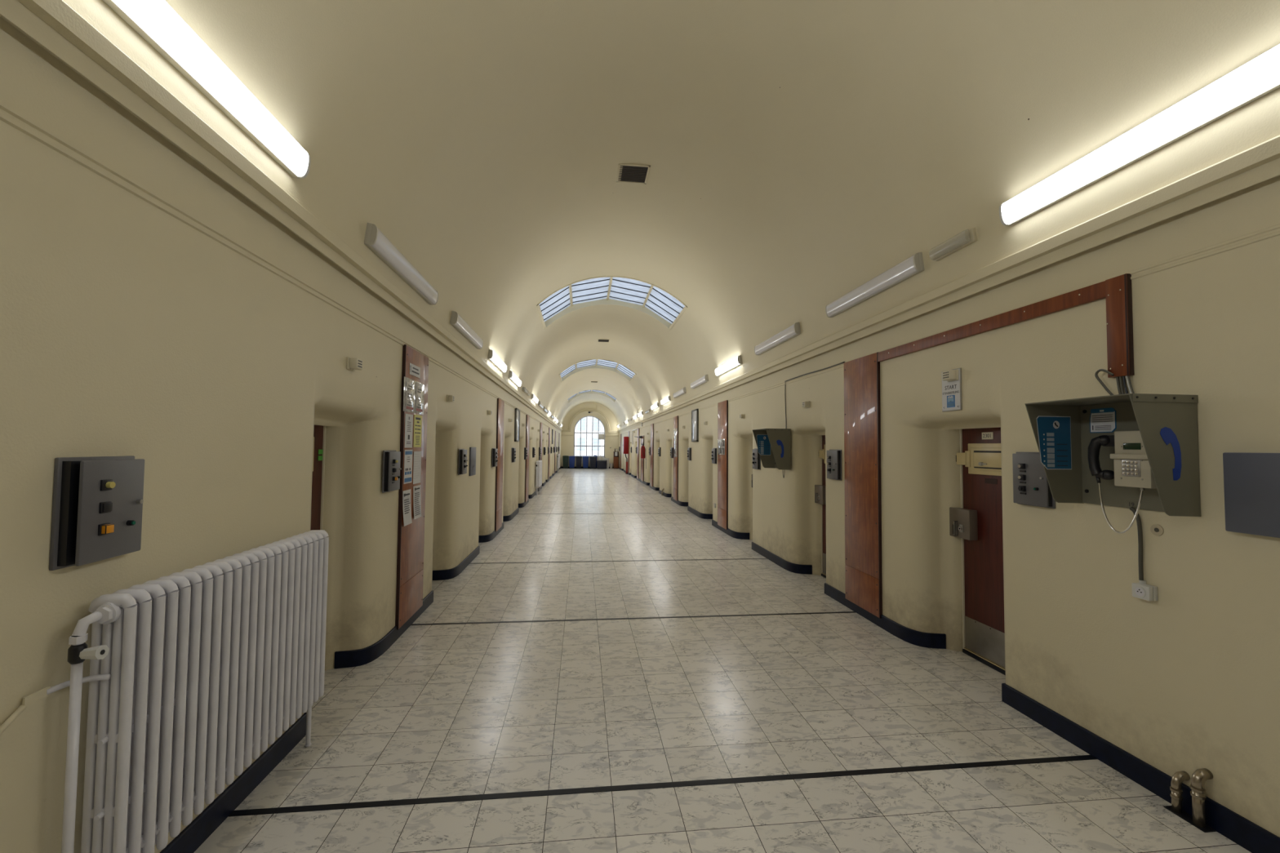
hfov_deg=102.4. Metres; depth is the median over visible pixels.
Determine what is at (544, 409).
ceiling light
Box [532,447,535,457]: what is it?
intercom
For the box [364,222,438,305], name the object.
ceiling light
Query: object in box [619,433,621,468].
wooden board
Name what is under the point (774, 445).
hood
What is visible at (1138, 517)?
conduit
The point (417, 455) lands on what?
paper notice
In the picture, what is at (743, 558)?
trim
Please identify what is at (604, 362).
window
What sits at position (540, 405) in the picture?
ceiling light
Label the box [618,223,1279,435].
trim
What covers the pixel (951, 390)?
door sign
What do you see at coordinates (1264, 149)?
trim
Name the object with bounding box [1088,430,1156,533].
payphone
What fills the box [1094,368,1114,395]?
cable
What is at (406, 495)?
print
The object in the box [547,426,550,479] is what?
wooden board
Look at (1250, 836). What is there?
baseboard
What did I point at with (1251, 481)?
blank plate
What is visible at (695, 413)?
notice board
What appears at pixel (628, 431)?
wooden board
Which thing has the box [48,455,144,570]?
control panel
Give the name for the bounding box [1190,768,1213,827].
pipe
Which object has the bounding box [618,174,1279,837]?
wall
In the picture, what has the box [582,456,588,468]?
wheelie bin
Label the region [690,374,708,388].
ceiling light
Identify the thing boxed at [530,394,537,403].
ceiling light
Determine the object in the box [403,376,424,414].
plastic sleeve
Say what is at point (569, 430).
trim
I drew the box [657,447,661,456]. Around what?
intercom
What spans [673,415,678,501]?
wooden board
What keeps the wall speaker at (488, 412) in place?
attached to the wall at (126, 329)
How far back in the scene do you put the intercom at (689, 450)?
13.14 m
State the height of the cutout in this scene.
0.004 m
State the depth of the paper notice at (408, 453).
4.53 m
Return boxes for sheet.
[717,439,724,454]
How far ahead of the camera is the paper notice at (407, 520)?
4.49 m
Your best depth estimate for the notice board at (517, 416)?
12.02 m
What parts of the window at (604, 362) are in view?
pane, pane, pane, pane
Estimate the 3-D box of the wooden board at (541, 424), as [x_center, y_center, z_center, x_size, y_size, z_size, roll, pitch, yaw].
[-3.737,1.079,19.395,0.027,2.430,0.863,1,-2,-6]
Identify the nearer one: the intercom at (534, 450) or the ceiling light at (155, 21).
the ceiling light at (155, 21)
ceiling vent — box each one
[597,338,609,342]
[616,164,650,184]
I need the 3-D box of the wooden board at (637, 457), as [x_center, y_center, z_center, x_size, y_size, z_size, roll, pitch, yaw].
[-0.090,1.325,25.412,0.027,2.475,0.713,1,-2,-6]
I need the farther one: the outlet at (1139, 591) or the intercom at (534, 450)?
the intercom at (534, 450)
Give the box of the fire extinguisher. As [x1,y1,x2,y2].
[640,444,645,458]
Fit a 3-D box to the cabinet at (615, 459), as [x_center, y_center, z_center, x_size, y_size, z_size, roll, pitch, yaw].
[-1.792,2.514,38.396,0.380,1.260,0.475,1,-2,-6]
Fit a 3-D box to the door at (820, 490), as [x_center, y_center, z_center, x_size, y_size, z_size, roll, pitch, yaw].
[2.370,0.996,6.391,0.134,1.853,0.764,1,-2,-6]
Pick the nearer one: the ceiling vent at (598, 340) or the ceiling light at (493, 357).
the ceiling light at (493, 357)
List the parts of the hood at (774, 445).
panel, panel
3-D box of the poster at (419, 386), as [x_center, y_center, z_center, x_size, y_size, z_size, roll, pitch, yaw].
[-2.060,-0.265,4.808,0.004,0.270,0.210,1,-2,-6]
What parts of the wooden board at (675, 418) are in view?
poster strip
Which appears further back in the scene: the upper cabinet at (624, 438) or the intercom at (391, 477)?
the upper cabinet at (624, 438)
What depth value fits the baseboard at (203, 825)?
2.63 m
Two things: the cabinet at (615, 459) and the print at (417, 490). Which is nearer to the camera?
the print at (417, 490)
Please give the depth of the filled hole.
2.49 m
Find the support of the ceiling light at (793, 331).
attached to the ceiling
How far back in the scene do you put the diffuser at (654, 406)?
19.09 m
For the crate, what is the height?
0.590 m
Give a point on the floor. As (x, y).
(464, 709)
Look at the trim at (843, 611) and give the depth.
4.94 m
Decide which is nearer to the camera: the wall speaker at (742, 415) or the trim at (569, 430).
the wall speaker at (742, 415)
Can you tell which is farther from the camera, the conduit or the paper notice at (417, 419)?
the paper notice at (417, 419)
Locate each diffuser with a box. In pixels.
[533,395,537,403]
[651,403,657,409]
[660,396,668,404]
[673,387,684,397]
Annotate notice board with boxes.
[514,408,519,441]
[551,429,553,444]
[691,408,698,441]
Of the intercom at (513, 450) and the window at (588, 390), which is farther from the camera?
the window at (588, 390)
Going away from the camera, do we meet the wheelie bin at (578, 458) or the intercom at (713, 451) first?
the intercom at (713, 451)
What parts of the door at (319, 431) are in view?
frame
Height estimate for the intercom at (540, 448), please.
0.332 m
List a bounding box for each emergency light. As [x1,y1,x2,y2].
[522,386,529,395]
[931,227,977,261]
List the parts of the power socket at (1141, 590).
plate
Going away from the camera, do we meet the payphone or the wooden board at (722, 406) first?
the payphone
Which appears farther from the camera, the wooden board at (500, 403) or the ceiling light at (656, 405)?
the ceiling light at (656, 405)
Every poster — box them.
[404,378,413,411]
[415,382,423,413]
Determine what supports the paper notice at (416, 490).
attached to the wooden board at (411, 537)
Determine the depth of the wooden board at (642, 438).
23.41 m
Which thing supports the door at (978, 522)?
in the wall at (1188, 679)
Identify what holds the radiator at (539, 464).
on the floor
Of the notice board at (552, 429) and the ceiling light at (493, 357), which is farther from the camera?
the notice board at (552, 429)
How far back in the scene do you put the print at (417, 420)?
4.78 m
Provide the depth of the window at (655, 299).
11.17 m
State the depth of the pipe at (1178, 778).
2.35 m
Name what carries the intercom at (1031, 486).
attached to the wall at (1188, 679)
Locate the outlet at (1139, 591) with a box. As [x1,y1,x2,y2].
[1133,586,1146,597]
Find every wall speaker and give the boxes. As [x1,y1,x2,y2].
[346,356,362,371]
[446,395,454,402]
[486,410,491,415]
[739,413,744,418]
[801,400,809,408]
[942,368,958,382]
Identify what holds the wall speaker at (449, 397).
attached to the wall at (126, 329)
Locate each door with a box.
[310,425,325,530]
[814,435,826,577]
[949,427,1005,675]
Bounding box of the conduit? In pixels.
[1128,506,1143,580]
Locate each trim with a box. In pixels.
[0,0,562,430]
[0,101,560,434]
[227,755,1097,817]
[411,611,856,625]
[469,558,767,564]
[545,512,692,514]
[560,408,618,435]
[617,128,1279,431]
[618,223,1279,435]
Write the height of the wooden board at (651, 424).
2.475 m
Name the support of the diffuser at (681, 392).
attached to the ceiling light at (682, 391)
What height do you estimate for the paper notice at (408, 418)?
0.296 m
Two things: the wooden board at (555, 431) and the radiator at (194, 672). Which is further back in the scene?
the wooden board at (555, 431)
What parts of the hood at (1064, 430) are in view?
panel, panel, panel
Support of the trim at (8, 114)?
attached to the wall at (126, 329)
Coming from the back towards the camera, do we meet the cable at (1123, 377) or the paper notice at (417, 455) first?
the paper notice at (417, 455)
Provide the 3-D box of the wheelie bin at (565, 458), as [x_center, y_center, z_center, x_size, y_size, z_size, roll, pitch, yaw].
[-5.489,2.622,38.014,0.454,0.949,0.564,1,-2,-6]
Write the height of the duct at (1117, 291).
0.521 m
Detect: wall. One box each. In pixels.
[0,17,561,852]
[560,402,618,466]
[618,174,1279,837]
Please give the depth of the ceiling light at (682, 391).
14.14 m
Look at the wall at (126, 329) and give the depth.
1.94 m
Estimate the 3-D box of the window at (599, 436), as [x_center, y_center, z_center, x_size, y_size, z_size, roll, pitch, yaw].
[-3.808,0.743,38.858,2.360,3.140,0.400,1,-2,-6]
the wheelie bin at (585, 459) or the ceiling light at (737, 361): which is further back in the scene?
the wheelie bin at (585, 459)
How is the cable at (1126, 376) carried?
hanging from the duct at (1117, 291)
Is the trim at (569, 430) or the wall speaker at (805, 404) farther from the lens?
the trim at (569, 430)
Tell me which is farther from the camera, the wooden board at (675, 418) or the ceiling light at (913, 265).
the wooden board at (675, 418)
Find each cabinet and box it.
[613,451,618,468]
[622,436,628,462]
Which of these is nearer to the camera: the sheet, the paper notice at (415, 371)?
the paper notice at (415, 371)
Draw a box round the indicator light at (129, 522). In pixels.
[126,520,135,525]
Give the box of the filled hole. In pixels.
[1150,524,1163,536]
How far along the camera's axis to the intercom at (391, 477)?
4.08 m
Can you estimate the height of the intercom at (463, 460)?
0.332 m
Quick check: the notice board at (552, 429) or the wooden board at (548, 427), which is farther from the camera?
the notice board at (552, 429)
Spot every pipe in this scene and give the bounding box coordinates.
[1169,770,1190,813]
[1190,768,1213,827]
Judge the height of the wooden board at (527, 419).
2.430 m
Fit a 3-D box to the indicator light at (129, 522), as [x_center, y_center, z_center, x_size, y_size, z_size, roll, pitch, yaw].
[-1.695,0.321,1.710,0.026,0.018,0.018,1,-2,-6]
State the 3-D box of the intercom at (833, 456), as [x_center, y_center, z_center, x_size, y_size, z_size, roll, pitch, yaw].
[2.117,0.419,5.656,0.078,0.332,0.264,1,-2,-6]
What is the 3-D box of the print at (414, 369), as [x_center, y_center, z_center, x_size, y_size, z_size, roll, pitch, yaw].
[-2.046,-0.508,4.678,0.002,0.060,0.240,1,-2,-6]
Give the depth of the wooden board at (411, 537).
4.65 m
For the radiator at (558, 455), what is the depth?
31.87 m
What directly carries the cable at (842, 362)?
attached to the wall at (1188, 679)
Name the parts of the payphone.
armoured cord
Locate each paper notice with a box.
[402,488,412,526]
[404,413,413,448]
[404,449,413,484]
[409,363,420,378]
[413,413,422,447]
[413,451,421,484]
[413,484,421,519]
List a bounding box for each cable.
[784,361,844,382]
[784,382,786,421]
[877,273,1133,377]
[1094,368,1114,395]
[1115,377,1121,394]
[1119,376,1124,394]
[1122,376,1128,393]
[1125,375,1132,393]
[1128,375,1134,393]
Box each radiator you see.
[0,529,328,852]
[535,460,542,495]
[556,453,559,471]
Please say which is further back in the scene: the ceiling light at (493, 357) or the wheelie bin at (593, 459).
the wheelie bin at (593, 459)
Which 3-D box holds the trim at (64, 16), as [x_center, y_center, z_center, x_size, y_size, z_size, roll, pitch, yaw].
[-3.221,-0.662,15.221,0.096,0.218,46.900,1,-2,-6]
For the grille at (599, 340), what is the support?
attached to the ceiling vent at (598, 340)
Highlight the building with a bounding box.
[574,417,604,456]
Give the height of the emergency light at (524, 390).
0.112 m
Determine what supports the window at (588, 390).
attached to the ceiling
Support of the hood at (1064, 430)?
attached to the wall at (1188, 679)
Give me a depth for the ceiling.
3.97 m
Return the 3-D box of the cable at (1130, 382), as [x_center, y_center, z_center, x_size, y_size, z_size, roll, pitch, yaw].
[2.491,-0.207,2.607,0.006,0.139,0.040,1,-2,-6]
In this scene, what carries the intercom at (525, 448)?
attached to the wall at (126, 329)
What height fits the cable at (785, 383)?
0.656 m
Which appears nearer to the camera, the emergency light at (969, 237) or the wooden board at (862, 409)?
the emergency light at (969, 237)
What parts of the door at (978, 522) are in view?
lever, frame, knob, kick plate, number plate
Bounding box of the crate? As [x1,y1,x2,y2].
[596,460,607,468]
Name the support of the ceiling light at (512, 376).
attached to the ceiling
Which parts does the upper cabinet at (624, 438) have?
door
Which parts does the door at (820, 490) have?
lever, frame, kick plate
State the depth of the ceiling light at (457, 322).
6.32 m
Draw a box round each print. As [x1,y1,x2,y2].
[404,493,410,514]
[406,417,410,444]
[410,365,418,374]
[414,417,420,444]
[414,487,420,515]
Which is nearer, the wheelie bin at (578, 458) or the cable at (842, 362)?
the cable at (842, 362)
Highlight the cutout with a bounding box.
[1163,805,1216,832]
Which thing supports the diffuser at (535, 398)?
attached to the ceiling light at (534, 397)
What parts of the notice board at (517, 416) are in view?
panel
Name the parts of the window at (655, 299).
pane, pane, pane, pane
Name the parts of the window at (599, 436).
brown panel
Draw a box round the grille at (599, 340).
[598,339,608,342]
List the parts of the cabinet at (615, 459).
door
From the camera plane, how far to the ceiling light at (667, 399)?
16.51 m
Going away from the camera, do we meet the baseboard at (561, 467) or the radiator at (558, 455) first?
the radiator at (558, 455)
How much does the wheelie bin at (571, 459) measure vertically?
0.929 m
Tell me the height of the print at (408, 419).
0.239 m
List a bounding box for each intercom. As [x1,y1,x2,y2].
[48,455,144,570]
[382,450,401,493]
[457,448,467,475]
[492,448,497,466]
[511,447,515,462]
[524,447,527,459]
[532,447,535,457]
[538,447,541,456]
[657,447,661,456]
[670,447,673,457]
[687,447,691,460]
[711,448,716,463]
[751,448,760,470]
[826,449,841,480]
[1012,452,1055,508]
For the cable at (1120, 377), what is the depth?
2.65 m
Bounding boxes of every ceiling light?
[102,0,311,178]
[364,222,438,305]
[449,311,483,349]
[487,349,506,372]
[508,370,521,386]
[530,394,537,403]
[537,400,543,408]
[542,406,547,413]
[650,402,658,409]
[660,395,671,404]
[672,386,686,398]
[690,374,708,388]
[715,355,742,376]
[754,322,800,355]
[825,252,924,317]
[999,44,1279,226]
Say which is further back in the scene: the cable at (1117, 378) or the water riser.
the water riser
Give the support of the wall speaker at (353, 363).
attached to the wall at (126, 329)
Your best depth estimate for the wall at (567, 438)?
38.79 m
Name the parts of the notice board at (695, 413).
panel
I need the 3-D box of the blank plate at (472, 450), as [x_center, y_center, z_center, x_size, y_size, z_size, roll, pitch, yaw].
[-2.372,0.494,7.302,0.026,0.400,0.350,1,-2,-6]
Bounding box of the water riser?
[625,462,627,474]
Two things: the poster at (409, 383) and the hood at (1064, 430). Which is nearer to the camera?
the hood at (1064, 430)
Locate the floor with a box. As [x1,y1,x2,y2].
[194,468,1251,852]
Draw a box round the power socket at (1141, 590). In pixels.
[1131,579,1158,600]
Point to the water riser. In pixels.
(626, 473)
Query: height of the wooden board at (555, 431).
2.430 m
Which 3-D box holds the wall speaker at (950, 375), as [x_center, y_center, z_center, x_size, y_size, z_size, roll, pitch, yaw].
[2.325,-0.383,3.862,0.064,0.080,0.110,1,-2,-6]
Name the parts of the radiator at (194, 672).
valve knob, leg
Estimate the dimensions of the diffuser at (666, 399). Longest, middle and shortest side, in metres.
1.490 x 0.140 x 0.039 m
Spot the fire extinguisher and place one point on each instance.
(642, 448)
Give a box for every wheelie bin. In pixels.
[562,455,568,468]
[568,456,575,468]
[575,456,582,468]
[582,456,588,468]
[589,456,596,468]
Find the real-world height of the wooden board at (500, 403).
2.430 m
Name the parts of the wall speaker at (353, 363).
mounting plate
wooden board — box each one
[395,344,428,630]
[494,398,504,532]
[524,414,529,502]
[539,422,542,487]
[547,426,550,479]
[554,431,555,473]
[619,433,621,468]
[627,431,629,472]
[636,427,639,478]
[640,435,644,481]
[650,423,653,487]
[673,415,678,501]
[717,400,728,529]
[844,351,882,618]
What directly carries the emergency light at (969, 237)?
attached to the ceiling
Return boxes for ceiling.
[0,0,1279,431]
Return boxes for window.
[537,275,687,330]
[559,359,636,382]
[567,389,617,402]
[573,415,604,457]
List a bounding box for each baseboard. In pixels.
[160,466,560,852]
[560,466,618,468]
[618,466,1279,852]
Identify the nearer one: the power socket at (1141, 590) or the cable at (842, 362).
the power socket at (1141, 590)
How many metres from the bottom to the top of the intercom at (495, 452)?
0.332 m
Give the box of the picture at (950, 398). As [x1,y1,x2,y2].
[946,395,955,408]
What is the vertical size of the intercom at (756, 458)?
0.332 m
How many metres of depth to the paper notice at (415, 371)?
4.68 m
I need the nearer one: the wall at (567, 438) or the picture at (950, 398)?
the picture at (950, 398)
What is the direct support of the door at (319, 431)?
in the wall at (126, 329)
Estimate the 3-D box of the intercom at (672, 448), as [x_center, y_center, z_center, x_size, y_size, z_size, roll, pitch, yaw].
[0.971,0.808,15.814,0.078,0.332,0.264,1,-2,-6]
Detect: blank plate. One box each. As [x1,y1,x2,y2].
[469,447,475,475]
[1222,452,1279,537]
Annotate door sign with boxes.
[942,368,962,411]
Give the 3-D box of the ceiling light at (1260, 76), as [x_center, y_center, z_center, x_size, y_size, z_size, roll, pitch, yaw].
[2.434,-1.393,2.549,0.091,0.152,1.530,1,-2,-6]
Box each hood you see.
[752,428,791,470]
[1024,393,1200,516]
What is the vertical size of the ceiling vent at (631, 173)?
0.024 m
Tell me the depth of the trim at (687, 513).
12.53 m

